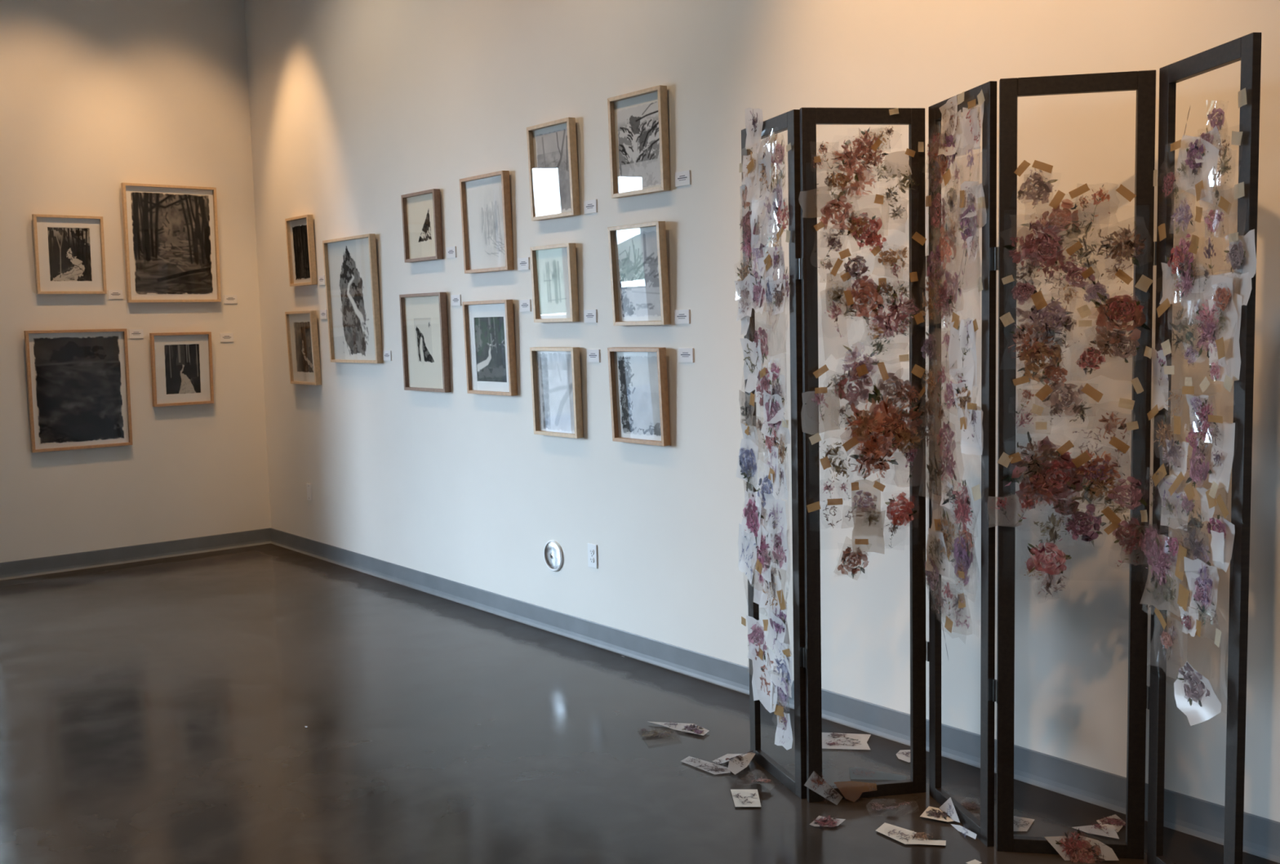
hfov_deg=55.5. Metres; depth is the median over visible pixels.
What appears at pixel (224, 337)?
card
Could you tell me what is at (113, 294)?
card
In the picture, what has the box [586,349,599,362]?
card
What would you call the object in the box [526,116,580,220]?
framed picture
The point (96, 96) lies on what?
wall
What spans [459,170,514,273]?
framed picture
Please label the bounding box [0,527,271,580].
baseboard
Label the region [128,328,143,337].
card
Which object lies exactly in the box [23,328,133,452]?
framed picture
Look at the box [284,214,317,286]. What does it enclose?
framed picture
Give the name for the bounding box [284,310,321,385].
framed picture
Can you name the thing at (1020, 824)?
scrap
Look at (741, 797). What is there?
scrap
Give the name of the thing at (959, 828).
scrap
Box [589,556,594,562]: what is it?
socket
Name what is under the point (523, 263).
card
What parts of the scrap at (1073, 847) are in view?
painted flower, painted flower, painted flower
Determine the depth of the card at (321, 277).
7.89 m
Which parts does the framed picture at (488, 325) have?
frame, frame rail, frame rail, frame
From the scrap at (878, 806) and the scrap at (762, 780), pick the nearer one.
the scrap at (878, 806)
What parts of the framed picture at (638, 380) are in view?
frame, frame rail, frame rail, frame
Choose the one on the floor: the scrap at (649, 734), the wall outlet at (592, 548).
the scrap at (649, 734)
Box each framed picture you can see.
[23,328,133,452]
[31,213,106,293]
[120,182,221,302]
[149,331,213,406]
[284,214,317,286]
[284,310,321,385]
[322,233,382,363]
[399,292,450,392]
[400,188,443,262]
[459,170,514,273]
[462,299,517,395]
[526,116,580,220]
[529,243,579,322]
[529,346,583,438]
[607,84,670,198]
[607,221,671,325]
[607,346,671,445]
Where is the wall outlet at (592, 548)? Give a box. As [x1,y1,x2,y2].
[587,542,597,568]
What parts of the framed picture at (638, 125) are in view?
frame, frame rail, frame rail, frame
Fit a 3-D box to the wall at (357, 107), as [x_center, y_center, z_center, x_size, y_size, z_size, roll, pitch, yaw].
[1.075,-1.110,4.190,0.200,4.500,12.200,-6,7,-39]
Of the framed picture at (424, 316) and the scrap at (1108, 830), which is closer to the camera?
the scrap at (1108, 830)
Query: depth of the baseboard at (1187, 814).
4.63 m
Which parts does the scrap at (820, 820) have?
painted flower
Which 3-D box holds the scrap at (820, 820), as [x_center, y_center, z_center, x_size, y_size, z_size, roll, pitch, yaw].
[0.568,1.195,3.734,0.091,0.008,0.097,3,7,40]
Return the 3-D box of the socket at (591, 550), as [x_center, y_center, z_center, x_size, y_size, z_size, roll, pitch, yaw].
[-0.231,0.574,5.824,0.003,0.025,0.033,-6,7,-39]
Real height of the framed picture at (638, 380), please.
0.429 m
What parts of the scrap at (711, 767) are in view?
painted flower, painted flower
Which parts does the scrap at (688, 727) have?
painted flower, painted flower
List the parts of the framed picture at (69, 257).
frame, frame rail, frame rail, frame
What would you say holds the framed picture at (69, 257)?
attached to the wall at (96, 96)
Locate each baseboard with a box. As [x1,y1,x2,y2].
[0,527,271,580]
[271,527,1279,862]
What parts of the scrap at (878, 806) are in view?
painted flower, painted flower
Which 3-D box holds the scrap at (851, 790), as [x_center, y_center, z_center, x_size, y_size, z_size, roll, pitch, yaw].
[0.694,1.151,3.903,0.145,0.063,0.022,-2,5,-9]
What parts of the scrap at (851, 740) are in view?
painted flower, painted flower, painted flower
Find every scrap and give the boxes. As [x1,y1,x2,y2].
[640,728,675,738]
[649,720,709,735]
[680,755,730,773]
[712,750,755,774]
[730,789,760,806]
[742,775,772,782]
[808,814,845,826]
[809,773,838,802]
[822,730,871,749]
[834,780,876,801]
[848,766,906,780]
[871,801,910,810]
[875,822,946,844]
[896,749,910,762]
[920,805,954,821]
[938,796,959,822]
[951,823,977,839]
[960,801,980,808]
[965,858,982,863]
[1013,815,1035,831]
[1044,826,1119,863]
[1072,822,1119,838]
[1096,813,1125,831]
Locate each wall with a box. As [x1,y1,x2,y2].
[0,0,271,562]
[244,0,1279,822]
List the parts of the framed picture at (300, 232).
frame, frame rail, frame rail, frame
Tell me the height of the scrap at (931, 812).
0.004 m
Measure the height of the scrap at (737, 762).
0.052 m
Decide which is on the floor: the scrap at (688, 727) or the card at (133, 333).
the scrap at (688, 727)
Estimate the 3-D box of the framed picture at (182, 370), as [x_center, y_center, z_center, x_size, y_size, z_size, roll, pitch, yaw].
[-3.150,-0.435,8.375,0.406,0.500,0.061,-6,7,-39]
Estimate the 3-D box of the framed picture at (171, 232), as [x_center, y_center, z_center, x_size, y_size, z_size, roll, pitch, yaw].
[-3.183,-1.279,8.286,0.621,0.788,0.061,-6,7,-39]
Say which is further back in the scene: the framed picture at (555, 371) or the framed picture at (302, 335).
the framed picture at (302, 335)
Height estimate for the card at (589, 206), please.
0.060 m
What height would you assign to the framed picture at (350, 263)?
0.772 m
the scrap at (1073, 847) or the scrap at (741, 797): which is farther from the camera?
the scrap at (741, 797)
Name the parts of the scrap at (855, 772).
painted flower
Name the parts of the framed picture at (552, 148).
frame, frame rail, frame rail, frame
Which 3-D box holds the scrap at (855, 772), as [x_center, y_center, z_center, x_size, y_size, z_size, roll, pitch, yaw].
[0.806,1.156,4.125,0.190,0.002,0.114,-1,5,7]
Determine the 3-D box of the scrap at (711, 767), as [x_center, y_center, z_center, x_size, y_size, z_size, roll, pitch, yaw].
[0.224,1.160,4.232,0.098,0.002,0.215,-6,7,-39]
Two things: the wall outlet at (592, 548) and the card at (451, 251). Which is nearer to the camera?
the wall outlet at (592, 548)
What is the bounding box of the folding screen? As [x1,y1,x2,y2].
[734,32,1262,863]
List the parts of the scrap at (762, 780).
painted flower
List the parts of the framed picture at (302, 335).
frame, frame rail, frame rail, frame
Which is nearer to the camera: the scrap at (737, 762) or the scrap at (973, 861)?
the scrap at (973, 861)
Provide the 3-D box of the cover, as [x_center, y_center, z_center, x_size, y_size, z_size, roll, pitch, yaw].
[-0.435,0.619,6.081,0.014,0.156,0.156,-6,7,-39]
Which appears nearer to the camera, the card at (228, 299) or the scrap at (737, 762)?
the scrap at (737, 762)
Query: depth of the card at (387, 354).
7.28 m
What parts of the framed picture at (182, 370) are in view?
frame, frame rail, frame rail, frame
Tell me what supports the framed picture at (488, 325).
attached to the wall at (357, 107)
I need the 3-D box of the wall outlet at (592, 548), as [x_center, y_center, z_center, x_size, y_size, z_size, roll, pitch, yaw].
[-0.228,0.593,5.827,0.010,0.115,0.070,-6,7,-39]
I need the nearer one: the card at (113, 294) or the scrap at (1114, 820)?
the scrap at (1114, 820)
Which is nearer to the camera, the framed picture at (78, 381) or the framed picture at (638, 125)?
the framed picture at (638, 125)
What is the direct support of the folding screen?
on the floor
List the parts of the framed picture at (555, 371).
frame, frame rail, frame rail, frame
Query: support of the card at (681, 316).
attached to the wall at (357, 107)
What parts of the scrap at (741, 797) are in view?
painted flower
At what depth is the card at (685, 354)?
5.19 m
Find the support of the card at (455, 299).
attached to the wall at (357, 107)
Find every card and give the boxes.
[107,289,123,298]
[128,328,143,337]
[219,333,233,342]
[223,294,237,303]
[318,275,324,284]
[320,309,327,319]
[382,350,391,360]
[446,246,456,257]
[451,294,461,306]
[518,257,529,270]
[519,299,531,311]
[583,199,597,213]
[583,309,597,322]
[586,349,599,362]
[674,309,689,324]
[675,169,690,186]
[678,347,693,362]
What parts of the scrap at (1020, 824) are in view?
painted flower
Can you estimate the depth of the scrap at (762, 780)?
4.03 m
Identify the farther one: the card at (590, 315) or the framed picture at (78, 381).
the framed picture at (78, 381)
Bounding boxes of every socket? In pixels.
[589,548,594,554]
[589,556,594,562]
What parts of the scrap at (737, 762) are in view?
painted flower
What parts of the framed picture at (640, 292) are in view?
frame, frame rail, frame rail, frame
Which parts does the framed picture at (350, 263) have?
frame, frame rail, frame rail, frame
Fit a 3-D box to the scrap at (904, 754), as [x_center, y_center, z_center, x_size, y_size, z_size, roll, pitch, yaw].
[0.947,1.138,4.287,0.107,0.002,0.108,-6,7,-39]
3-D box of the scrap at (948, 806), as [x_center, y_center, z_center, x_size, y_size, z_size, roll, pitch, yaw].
[0.958,1.163,3.751,0.021,0.057,0.141,-2,5,-7]
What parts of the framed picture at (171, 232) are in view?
frame, frame rail, frame rail, frame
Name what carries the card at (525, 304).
attached to the wall at (357, 107)
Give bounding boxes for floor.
[0,542,1279,863]
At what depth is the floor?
4.49 m
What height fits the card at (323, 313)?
0.060 m
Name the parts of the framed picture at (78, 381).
frame, frame rail, frame rail, frame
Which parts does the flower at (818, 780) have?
painted flower, painted flower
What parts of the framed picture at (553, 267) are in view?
frame, frame rail, frame rail, frame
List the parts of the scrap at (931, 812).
painted flower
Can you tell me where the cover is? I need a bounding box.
[543,539,563,571]
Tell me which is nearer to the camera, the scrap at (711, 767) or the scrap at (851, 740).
the scrap at (711, 767)
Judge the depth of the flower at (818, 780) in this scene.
3.88 m
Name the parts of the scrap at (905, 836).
painted flower, painted flower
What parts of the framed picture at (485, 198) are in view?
frame, frame rail, frame rail, frame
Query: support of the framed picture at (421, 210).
attached to the wall at (357, 107)
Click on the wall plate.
(309, 497)
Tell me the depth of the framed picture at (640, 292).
5.36 m
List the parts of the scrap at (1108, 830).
painted flower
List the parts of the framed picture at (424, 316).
frame, frame rail, frame rail, frame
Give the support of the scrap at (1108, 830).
on the floor
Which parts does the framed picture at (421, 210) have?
frame, frame rail, frame rail, frame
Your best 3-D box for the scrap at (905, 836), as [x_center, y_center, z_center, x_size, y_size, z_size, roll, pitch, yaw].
[0.807,1.202,3.620,0.216,0.002,0.118,2,6,32]
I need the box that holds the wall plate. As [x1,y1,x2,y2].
[306,483,312,500]
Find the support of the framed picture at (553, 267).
attached to the wall at (357, 107)
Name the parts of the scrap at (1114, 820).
painted flower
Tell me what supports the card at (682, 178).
attached to the wall at (357, 107)
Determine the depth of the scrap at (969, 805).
3.83 m

